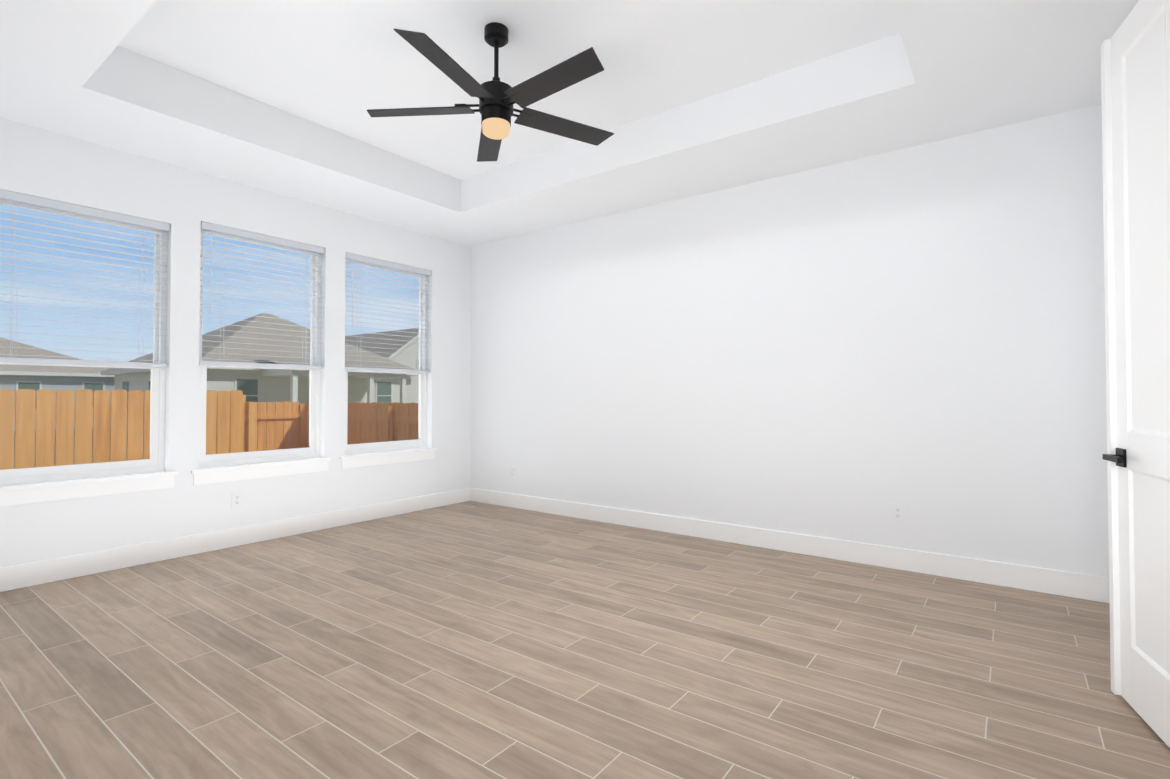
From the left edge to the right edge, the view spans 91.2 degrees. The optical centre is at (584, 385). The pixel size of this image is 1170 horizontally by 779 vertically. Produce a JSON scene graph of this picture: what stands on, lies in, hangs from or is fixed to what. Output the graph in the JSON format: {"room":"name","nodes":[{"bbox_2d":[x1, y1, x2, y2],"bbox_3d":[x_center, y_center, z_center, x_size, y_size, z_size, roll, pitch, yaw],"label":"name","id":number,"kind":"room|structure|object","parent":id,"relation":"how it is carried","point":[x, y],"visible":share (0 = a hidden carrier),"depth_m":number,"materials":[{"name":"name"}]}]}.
{"room":"empty bedroom","nodes":[
{"label":"empty bedroom","id":0,"kind":"room"},
{"bbox_2d":[0,117,470,566],"bbox_3d":[-2.549,-0.368,4.547,0.150,3.150,4.500,-1,-1,37],"label":"wall","id":1,"kind":"structure","parent":0,"point":[184,203],"depth_m":4.19,"materials":[{"name":"white paint"}]},
{"bbox_2d":[0,189,177,506],"bbox_3d":[-3.208,-0.216,3.632,0.182,1.835,1.030,-1,-1,37],"label":"window","id":2,"kind":"structure","parent":1,"relation":"in","point":[30,485],"depth_m":3.68,"materials":[{"name":"white plastic"}]},
{"bbox_2d":[0,488,471,591],"bbox_3d":[-2.498,1.135,4.446,0.019,0.140,4.200,-1,-1,37],"label":"baseboard","id":3,"kind":"structure","parent":1,"relation":"attached to","point":[12,577],"depth_m":4.10,"materials":[{"name":"white paint"}]},
{"bbox_2d":[232,491,241,507],"bbox_3d":[-2.615,0.858,4.305,0.007,0.116,0.072,-1,-1,37],"label":"electrical outlet","id":4,"kind":"object","parent":1,"relation":"attached to","point":[236,499],"visible":1,"depth_m":4.30,"materials":[{"name":"white plastic"}]},
{"bbox_2d":[191,222,330,484],"bbox_3d":[-2.539,-0.233,4.531,0.182,1.900,1.030,-1,-1,37],"label":"window","id":5,"kind":"structure","parent":1,"relation":"in","point":[255,464],"depth_m":4.51,"materials":[{"name":"white plastic"}]},
{"bbox_2d":[339,253,436,468],"bbox_3d":[-1.870,-0.218,5.429,0.182,1.900,1.030,-1,-1,37],"label":"window","id":6,"kind":"structure","parent":1,"relation":"in","point":[374,453],"depth_m":5.45,"materials":[{"name":"white plastic"}]},
{"bbox_2d":[0,0,1137,246],"bbox_3d":[-0.439,-1.810,1.879,6.750,0.460,6.300,-1,-1,37],"label":"ceiling","id":7,"kind":"structure","parent":0,"point":[682,98],"depth_m":3.30,"materials":[{"name":"white paint"}]},
{"bbox_2d":[367,22,613,161],"bbox_3d":[-0.448,-1.577,2.935,1.320,0.548,1.335,-1,-1,37],"label":"ceiling fan","id":8,"kind":"object","parent":7,"relation":"hanging from","point":[497,97],"visible":1,"depth_m":2.90,"materials":[{"name":"black metal"}]},
{"bbox_2d":[0,501,1169,778],"bbox_3d":[-0.439,1.220,1.827,6.750,0.120,6.300,-1,-1,37],"label":"floor","id":9,"kind":"structure","parent":0,"point":[470,639],"depth_m":2.39,"materials":[{"name":"brown tile"}]},
{"bbox_2d":[470,104,1108,576],"bbox_3d":[0.920,-0.366,4.677,5.260,3.150,0.150,-1,-1,37],"label":"wall","id":10,"kind":"structure","parent":0,"point":[852,350],"depth_m":3.96,"materials":[{"name":"white paint"}]},
{"bbox_2d":[510,466,515,477],"bbox_3d":[-0.729,0.874,5.784,0.072,0.116,0.007,-1,-1,37],"label":"electrical outlet","id":11,"kind":"object","parent":10,"relation":"attached to","point":[512,471],"visible":1,"depth_m":5.78,"materials":[{"name":"white plastic"}]},
{"bbox_2d":[472,488,1103,602],"bbox_3d":[0.811,1.139,4.630,5.110,0.140,0.015,-1,-1,37],"label":"baseboard","id":12,"kind":"structure","parent":10,"relation":"attached to","point":[1010,575],"depth_m":3.93,"materials":[{"name":"white paint"}]},
{"bbox_2d":[892,503,903,522],"bbox_3d":[2.036,0.828,3.727,0.072,0.116,0.007,-1,-1,37],"label":"electrical outlet","id":13,"kind":"object","parent":10,"relation":"attached to","point":[897,512],"visible":1,"depth_m":3.73,"materials":[{"name":"white plastic"}]},
{"bbox_2d":[1104,577,1109,602],"bbox_3d":[2.652,1.107,2.842,0.019,0.140,0.623,-1,-1,37],"label":"baseboard","id":14,"kind":"structure","parent":10,"relation":"attached to","point":[1106,579],"depth_m":3.11,"materials":[{"name":"white paint"}]},
{"label":"outside","id":15,"kind":"structure","parent":0,"visible":0},
{"bbox_2d":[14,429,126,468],"bbox_3d":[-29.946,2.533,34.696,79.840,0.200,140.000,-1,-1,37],"label":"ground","id":16,"kind":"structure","parent":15,"point":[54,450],"depth_m":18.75,"materials":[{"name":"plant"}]},
{"bbox_2d":[0,337,114,430],"bbox_3d":[-35.068,-0.456,31.080,12.900,5.650,13.900,-1,-1,37],"label":"house","id":17,"kind":"structure","parent":16,"relation":"on","point":[40,384],"depth_m":30.65,"materials":[{"name":"grey"}]},
{"bbox_2d":[0,389,418,485],"bbox_3d":[-7.236,0.934,3.082,5.340,1.896,14.440,-1,-1,37],"label":"fence","id":18,"kind":"object","parent":16,"relation":"on","point":[232,403],"depth_m":6.22,"materials":[{"name":"brown wood"}]},
{"bbox_2d":[101,313,418,434],"bbox_3d":[-15.399,-0.698,28.663,14.350,6.050,10.500,-1,-1,37],"label":"house","id":19,"kind":"structure","parent":16,"relation":"on","point":[241,383],"depth_m":25.79,"materials":[{"name":"white"}]},
{"bbox_2d":[345,328,418,402],"bbox_3d":[-13.107,-0.465,36.304,9.900,5.850,6.300,-1,-1,37],"label":"house","id":20,"kind":"structure","parent":16,"relation":"on","point":[386,352],"depth_m":33.26,"materials":[{"name":"white"}]},
{"bbox_3d":[2.159,-0.123,2.071,0.166,2.573,1.238,-1,-1,37],"label":"door frame","id":21,"kind":"structure","parent":0,"visible":0},
{"bbox_2d":[1101,0,1169,747],"bbox_3d":[1.893,-0.086,1.935,0.187,2.470,0.536,-1,-1,37],"label":"door","id":22,"kind":"structure","parent":21,"relation":"attached to","point":[1135,72],"depth_m":2.00,"materials":[{"name":"white paint"}]}
]}

